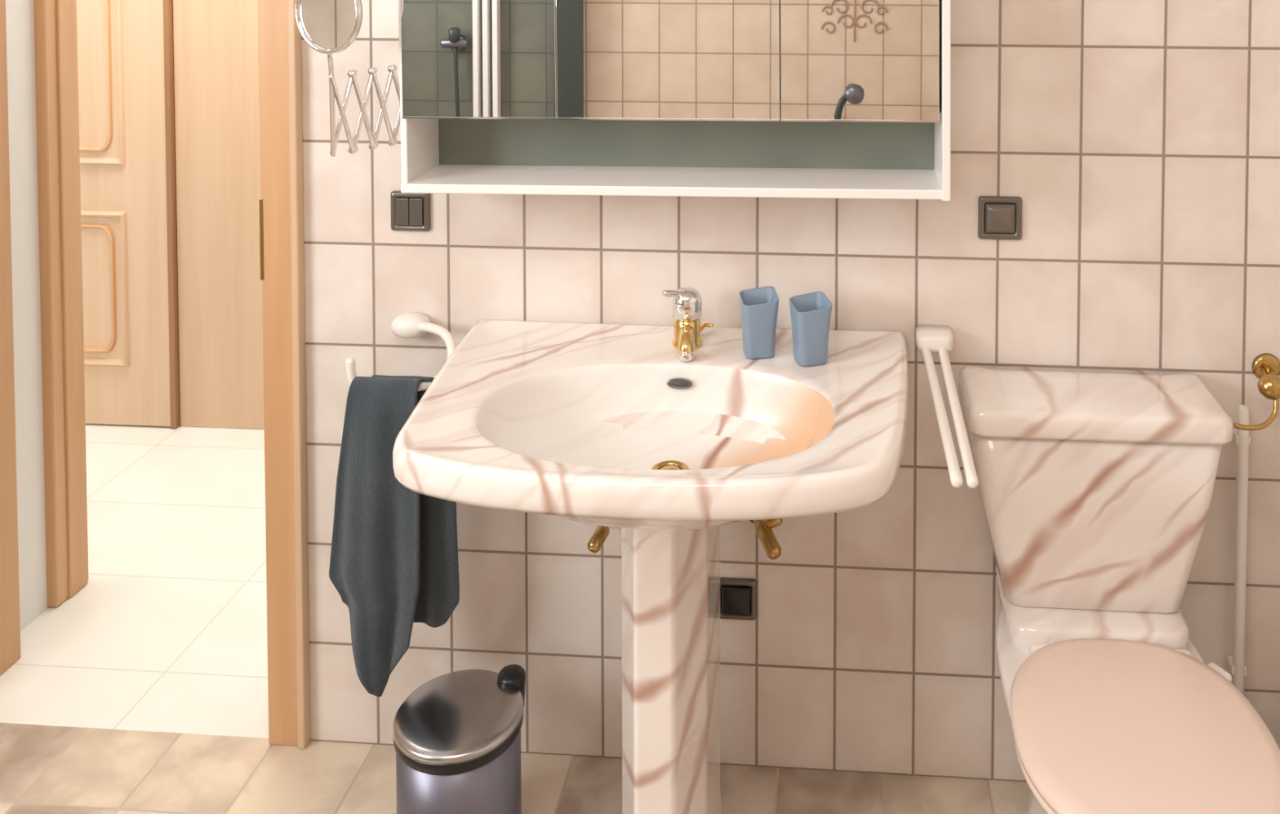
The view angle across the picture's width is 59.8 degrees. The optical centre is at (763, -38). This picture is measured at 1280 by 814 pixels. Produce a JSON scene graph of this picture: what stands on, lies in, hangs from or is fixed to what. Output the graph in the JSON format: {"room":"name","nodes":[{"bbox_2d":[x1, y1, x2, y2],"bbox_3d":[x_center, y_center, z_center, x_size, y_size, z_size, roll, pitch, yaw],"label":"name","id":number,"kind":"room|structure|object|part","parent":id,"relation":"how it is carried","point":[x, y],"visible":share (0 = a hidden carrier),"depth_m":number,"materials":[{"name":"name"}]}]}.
{"room":"bathroom","nodes":[
{"label":"bathroom","id":0,"kind":"room"},
{"bbox_2d":[5,0,48,631],"bbox_3d":[-1.792,0.307,2.512,0.185,2.450,0.260,0,2,4],"label":"wall","id":1,"kind":"structure","parent":0,"point":[20,14],"depth_m":2.54,"materials":[{"name":"white paint"}]},
{"bbox_2d":[33,0,88,607],"bbox_3d":[-1.689,0.488,2.630,0.045,2.080,0.113,0,2,4],"label":"door frame","id":2,"kind":"structure","parent":1,"relation":"attached to","point":[45,15],"depth_m":2.60,"materials":[{"name":"brown wood"}]},
{"bbox_2d":[55,0,87,598],"bbox_3d":[-1.665,0.487,2.641,0.010,2.080,0.062,0,2,4],"label":"door frame","id":3,"kind":"structure","parent":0,"point":[65,10],"depth_m":2.65,"materials":[{"name":"brown wood"}]},
{"bbox_2d":[0,423,1031,813],"bbox_3d":[-1.294,1.616,1.621,4.820,0.100,4.400,0,2,4],"label":"floor","id":4,"kind":"structure","parent":0,"point":[166,630],"depth_m":2.29,"materials":[{"name":"tile"}]},
{"bbox_2d":[392,664,525,813],"bbox_3d":[-0.527,1.416,1.896,0.217,0.284,0.244,0,2,4],"label":"pedal bin","id":5,"kind":"object","parent":4,"relation":"on","point":[456,737],"visible":1,"depth_m":1.85,"materials":[{"name":"metal"}]},
{"bbox_3d":[-0.526,1.292,1.904,0.217,0.022,0.217,0,2,4],"label":"lid","id":6,"kind":"part","parent":5,"relation":"part of","materials":[{"name":"metal"}]},
{"bbox_2d":[392,319,908,813],"bbox_3d":[-0.167,1.130,1.819,0.824,0.862,0.598,0,2,4],"label":"washbasin","id":7,"kind":"object","parent":4,"relation":"on","point":[606,424],"visible":0.98,"depth_m":1.80,"materials":[{"name":"ceramic"}]},
{"bbox_2d":[392,319,908,530],"bbox_3d":[-0.166,0.780,1.806,0.824,0.162,0.598,0,2,4],"label":"basin","id":8,"kind":"object","parent":7,"relation":"in","point":[606,424],"depth_m":1.83,"materials":[{"name":"ceramic"}]},
{"bbox_3d":[-0.171,0.771,1.754,0.565,0.116,0.374,0,2,4],"label":"bowl interior","id":9,"kind":"part","parent":7,"relation":"part of","materials":[{"name":"ceramic"}]},
{"bbox_2d":[662,287,713,360],"bbox_3d":[-0.143,0.645,1.991,0.073,0.111,0.109,1,2,21],"label":"mixer tap","id":10,"kind":"object","parent":7,"relation":"on","point":[686,301],"visible":1,"depth_m":2.00,"materials":[{"name":"gold metal"}]},
{"bbox_3d":[-0.163,0.601,1.998,0.049,0.024,0.014,-2,3,-44],"label":"lever","id":11,"kind":"part","parent":10,"relation":"part of","materials":[{"name":"silver metal"}]},
{"bbox_3d":[-0.138,0.674,1.978,0.028,0.041,0.091,0,2,-3],"label":"spout","id":12,"kind":"part","parent":10,"relation":"part of","materials":[{"name":"gold metal"}]},
{"bbox_3d":[-0.111,0.679,2.033,0.040,0.034,0.007,1,2,21],"label":"lift rod","id":13,"kind":"part","parent":10,"relation":"part of","materials":[{"name":"gold metal"}]},
{"bbox_2d":[738,286,778,359],"bbox_3d":[-0.009,0.645,1.975,0.065,0.110,0.065,0,2,-10],"label":"toothbrush cup","id":14,"kind":"object","parent":7,"relation":"on","point":[759,306],"visible":1,"depth_m":1.95,"materials":[{"name":"blue plastic"}]},
{"bbox_2d":[789,291,832,366],"bbox_3d":[0.083,0.646,1.945,0.065,0.110,0.065,0,2,-16],"label":"toothbrush cup","id":15,"kind":"object","parent":7,"relation":"on","point":[810,313],"visible":1,"depth_m":1.92,"materials":[{"name":"blue plastic"}]},
{"bbox_2d":[958,365,1279,813],"bbox_3d":[0.558,1.164,1.733,0.439,0.805,0.672,0,2,4],"label":"toilet","id":16,"kind":"object","parent":4,"relation":"on","point":[1096,486],"visible":1,"depth_m":1.86,"materials":[{"name":"ceramic"}]},
{"bbox_3d":[0.559,1.158,1.617,0.376,0.016,0.438,0,2,4],"label":"seat","id":17,"kind":"part","parent":16,"relation":"part of","materials":[{"name":"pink plastic"}]},
{"bbox_3d":[0.576,0.777,1.952,0.439,0.048,0.205,0,2,4],"label":"cistern lid","id":18,"kind":"part","parent":16,"relation":"part of","materials":[{"name":"ceramic"}]},
{"bbox_3d":[0.557,1.365,1.735,0.344,0.402,0.625,0,2,4],"label":"bowl","id":19,"kind":"part","parent":16,"relation":"part of","materials":[{"name":"ceramic"}]},
{"bbox_3d":[0.560,1.137,1.617,0.380,0.024,0.443,0,2,4],"label":"seat lid","id":20,"kind":"part","parent":16,"relation":"part of","materials":[{"name":"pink plastic"}]},
{"bbox_2d":[301,0,1279,782],"bbox_3d":[0.102,0.324,2.159,2.125,2.450,0.170,0,2,4],"label":"wall","id":21,"kind":"structure","parent":0,"point":[1138,141],"depth_m":2.09,"materials":[{"name":"tile"}]},
{"bbox_2d":[259,198,264,279],"bbox_3d":[-0.975,0.537,2.150,0.007,0.160,0.020,0,2,4],"label":"strike plate","id":22,"kind":"object","parent":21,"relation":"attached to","point":[261,223],"visible":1,"depth_m":2.14,"materials":[{"name":"gold metal"}]},
{"bbox_2d":[257,0,297,746],"bbox_3d":[-0.944,0.507,2.148,0.065,2.080,0.018,0,2,4],"label":"trim","id":23,"kind":"structure","parent":21,"relation":"attached to","point":[273,19],"depth_m":2.15,"materials":[{"name":"brown wood"}]},
{"bbox_2d":[287,0,310,749],"bbox_3d":[-0.906,0.502,2.141,0.016,2.090,0.026,0,2,4],"label":"door frame","id":24,"kind":"structure","parent":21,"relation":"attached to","point":[295,73],"depth_m":2.14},
{"bbox_2d":[328,374,459,697],"bbox_3d":[-0.671,1.036,2.001,0.229,0.574,0.088,0,2,4],"label":"hanging towel","id":25,"kind":"object","parent":21,"relation":"attached to","point":[394,562],"visible":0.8,"depth_m":1.97,"materials":[{"name":"grey fabric"}]},
{"bbox_2d":[345,311,456,391],"bbox_3d":[-0.661,0.727,2.063,0.184,0.097,0.160,0,2,4],"label":"towel ring holder","id":26,"kind":"object","parent":21,"relation":"attached to","point":[410,325],"visible":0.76,"depth_m":2.10,"materials":[{"name":"white plastic"}]},
{"bbox_2d":[390,190,431,231],"bbox_3d":[-0.684,0.480,2.130,0.077,0.077,0.012,0,2,4],"label":"light switch","id":27,"kind":"object","parent":21,"relation":"attached to","point":[409,211],"visible":0.96,"depth_m":2.12,"materials":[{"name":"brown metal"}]},
{"bbox_2d":[587,525,610,553],"bbox_3d":[-0.294,0.994,2.076,0.069,0.214,0.109,0,2,4],"label":"angle valve","id":28,"kind":"object","parent":21,"relation":"attached to","point":[601,533],"visible":0.21,"depth_m":2.06,"materials":[{"name":"gold metal"}]},
{"bbox_2d":[398,0,951,200],"bbox_3d":[-0.158,-0.008,1.984,0.962,0.822,0.191,0,2,4],"label":"upper cabinet","id":29,"kind":"object","parent":21,"relation":"attached to","point":[828,99],"visible":1,"depth_m":1.92,"materials":[{"name":"white paint"}]},
{"bbox_2d":[294,0,399,156],"bbox_3d":[-0.704,0.185,1.960,0.145,0.358,0.192,1,2,24],"label":"mirror","id":30,"kind":"object","parent":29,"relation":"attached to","point":[329,27],"visible":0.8,"depth_m":1.89,"materials":[{"name":"silver metal"}]},
{"bbox_3d":[-0.741,0.243,1.889,0.010,0.183,0.024,0,2,-10],"label":"post","id":31,"kind":"part","parent":30,"relation":"part of","materials":[{"name":"silver metal"}]},
{"bbox_3d":[-0.731,0.261,1.914,0.008,0.140,0.049,2,3,35],"label":"arm","id":32,"kind":"part","parent":30,"relation":"part of","materials":[{"name":"silver metal"}]},
{"bbox_3d":[-0.730,0.261,1.910,0.008,0.140,0.049,2,3,35],"label":"arm","id":33,"kind":"part","parent":30,"relation":"part of","materials":[{"name":"silver metal"}]},
{"bbox_3d":[-0.706,0.260,1.943,0.030,0.140,0.043,0,2,4],"label":"arm","id":34,"kind":"part","parent":30,"relation":"part of","materials":[{"name":"silver metal"}]},
{"bbox_3d":[-0.708,0.260,1.947,0.008,0.140,0.049,2,3,35],"label":"arm","id":35,"kind":"part","parent":30,"relation":"part of","materials":[{"name":"silver metal"}]},
{"bbox_3d":[-0.682,0.259,1.977,0.030,0.140,0.043,0,2,4],"label":"arm","id":36,"kind":"part","parent":30,"relation":"part of","materials":[{"name":"silver metal"}]},
{"bbox_3d":[-0.684,0.259,1.981,0.008,0.140,0.049,2,3,35],"label":"arm","id":37,"kind":"part","parent":30,"relation":"part of","materials":[{"name":"silver metal"}]},
{"bbox_3d":[-0.659,0.258,2.010,0.008,0.140,0.049,2,3,35],"label":"arm","id":38,"kind":"part","parent":30,"relation":"part of","materials":[{"name":"silver metal"}]},
{"bbox_3d":[-0.660,0.257,2.014,0.008,0.140,0.049,2,3,35],"label":"arm","id":39,"kind":"part","parent":30,"relation":"part of","materials":[{"name":"silver metal"}]},
{"bbox_2d":[400,0,556,117],"bbox_3d":[-0.500,-0.060,1.919,0.275,0.661,0.005,0,2,4],"label":"mirror","id":40,"kind":"object","parent":29,"relation":"on","point":[460,58],"depth_m":1.93,"materials":[{"name":"clear glass"}]},
{"bbox_2d":[555,0,780,119],"bbox_3d":[-0.168,-0.061,1.895,0.388,0.661,0.005,0,2,4],"label":"mirror","id":41,"kind":"object","parent":29,"relation":"on","point":[615,59],"depth_m":1.90,"materials":[{"name":"clear glass"}]},
{"bbox_2d":[400,164,942,199],"bbox_3d":[-0.155,0.394,2.002,0.962,0.017,0.183,0,2,4],"label":"shelf","id":42,"kind":"object","parent":29,"relation":"attached to","point":[802,181],"depth_m":1.96,"materials":[{"name":"white paint"}]},
{"bbox_2d":[780,0,939,120],"bbox_3d":[0.162,-0.062,1.871,0.269,0.661,0.005,0,2,4],"label":"mirror","id":43,"kind":"object","parent":29,"relation":"on","point":[841,60],"depth_m":1.88,"materials":[{"name":"clear glass"}]},
{"bbox_2d":[720,577,756,620],"bbox_3d":[-0.053,1.220,2.109,0.078,0.078,0.016,0,2,4],"label":"wall socket","id":44,"kind":"object","parent":21,"relation":"attached to","point":[738,596],"visible":0.78,"depth_m":2.10,"materials":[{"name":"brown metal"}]},
{"bbox_2d":[749,518,782,559],"bbox_3d":[-0.008,0.988,2.055,0.088,0.199,0.112,0,2,4],"label":"angle valve","id":45,"kind":"object","parent":21,"relation":"attached to","point":[763,527],"visible":0.32,"depth_m":2.03,"materials":[{"name":"gold metal"}]},
{"bbox_2d":[764,518,782,528],"bbox_3d":[0.012,1.044,2.054,0.048,0.035,0.020,1,2,13],"label":"outlet","id":46,"kind":"object","parent":45,"relation":"attached to","point":[768,523],"depth_m":2.04,"materials":[{"name":"gold metal"}]},
{"bbox_2d":[915,324,978,488],"bbox_3d":[0.300,0.714,1.817,0.068,0.049,0.509,0,2,4],"label":"towel rail","id":47,"kind":"object","parent":21,"relation":"attached to","point":[929,339],"visible":1,"depth_m":1.81,"materials":[{"name":"white plastic"}]},
{"bbox_3d":[0.287,0.725,1.802,0.018,0.029,0.476,0,2,3],"label":"arm","id":48,"kind":"part","parent":47,"relation":"part of","materials":[{"name":"white plastic"}]},
{"bbox_3d":[0.313,0.725,1.800,0.017,0.029,0.476,0,2,4],"label":"arm","id":49,"kind":"part","parent":47,"relation":"part of","materials":[{"name":"white plastic"}]},
{"bbox_2d":[977,195,1022,239],"bbox_3d":[0.440,0.475,2.046,0.080,0.080,0.018,0,2,4],"label":"blank wall plate","id":50,"kind":"object","parent":21,"relation":"attached to","point":[999,217],"visible":1,"depth_m":2.04,"materials":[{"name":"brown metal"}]},
{"bbox_3d":[0.439,0.475,2.042,0.056,0.056,0.011,0,2,4],"label":"plate","id":51,"kind":"part","parent":50,"relation":"part of","materials":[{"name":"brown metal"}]},
{"bbox_2d":[1226,404,1250,694],"bbox_3d":[0.873,1.083,2.025,0.026,0.557,0.039,0,2,4],"label":"supply pipe","id":52,"kind":"object","parent":21,"relation":"attached to","point":[1235,663],"visible":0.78,"depth_m":2.01,"materials":[{"name":"white plastic"}]},
{"bbox_2d":[1233,353,1279,430],"bbox_3d":[0.899,0.770,1.973,0.071,0.100,0.150,2,3,38],"label":"paper holder","id":53,"kind":"object","parent":21,"relation":"attached to","point":[1265,366],"visible":1,"depth_m":1.95,"materials":[{"name":"gold metal"}]},
{"bbox_3d":[0.871,0.794,1.939,0.086,0.056,0.021,0,2,-11],"label":"hook arm","id":54,"kind":"part","parent":53,"relation":"part of","materials":[{"name":"gold metal"}]},
{"bbox_3d":[0.923,0.748,1.997,0.014,0.020,0.064,0,2,4],"label":"stem","id":55,"kind":"part","parent":53,"relation":"part of","materials":[{"name":"gold metal"}]},
{"bbox_3d":[-1.925,0.314,2.306,0.550,2.450,0.170,0,2,4],"label":"wall","id":56,"kind":"structure","parent":0,"visible":0},
{"bbox_2d":[0,0,20,675],"bbox_3d":[-1.656,0.530,2.300,0.020,2.020,0.200,0,2,4],"label":"door frame","id":57,"kind":"structure","parent":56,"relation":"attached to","point":[10,624],"depth_m":2.39,"materials":[{"name":"brown wood"}]},
{"bbox_3d":[-1.149,0.270,3.530,4.820,2.450,0.095,0,2,4],"label":"wall","id":58,"kind":"structure","parent":0,"visible":0},
{"bbox_2d":[76,0,180,428],"bbox_3d":[-2.295,0.465,3.547,0.834,2.046,0.046,0,2,4],"label":"leaf","id":59,"kind":"object","parent":58,"relation":"attached to","point":[137,393],"depth_m":3.52,"materials":[{"name":"brown wood"}]},
{"bbox_2d":[80,0,112,151],"bbox_3d":[-2.308,0.119,3.510,0.468,0.968,0.012,0,2,4],"label":"bead","id":60,"kind":"object","parent":59,"relation":"attached to","point":[107,144],"depth_m":3.50},
{"bbox_2d":[81,223,116,352],"bbox_3d":[-2.310,1.043,3.544,0.468,0.418,0.012,0,2,4],"label":"bead","id":61,"kind":"object","parent":59,"relation":"attached to","point":[106,228],"depth_m":3.53},
{"bbox_2d":[80,0,125,164],"bbox_3d":[-2.308,0.119,3.508,0.550,1.050,0.016,0,2,4],"label":"panel moulding","id":62,"kind":"object","parent":59,"relation":"attached to","point":[119,13],"visible":0.69,"depth_m":3.50,"materials":[{"name":"brown wood"}]},
{"bbox_2d":[80,210,129,366],"bbox_3d":[-2.310,1.043,3.542,0.550,0.500,0.016,0,2,4],"label":"panel moulding","id":63,"kind":"object","parent":59,"relation":"attached to","point":[125,361],"visible":0.63,"depth_m":3.52,"materials":[{"name":"brown wood"}]},
{"bbox_3d":[-1.888,0.467,3.517,0.018,2.046,0.046,0,2,4],"label":"leaf edge","id":64,"kind":"part","parent":59,"relation":"part of","materials":[{"name":"brown wood"}]},
{"bbox_2d":[173,0,264,429],"bbox_3d":[-1.580,0.346,3.501,0.595,2.300,0.029,0,2,4],"label":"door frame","id":65,"kind":"structure","parent":58,"relation":"attached to","point":[216,42],"depth_m":3.51,"materials":[{"name":"brown wood"}]}
]}

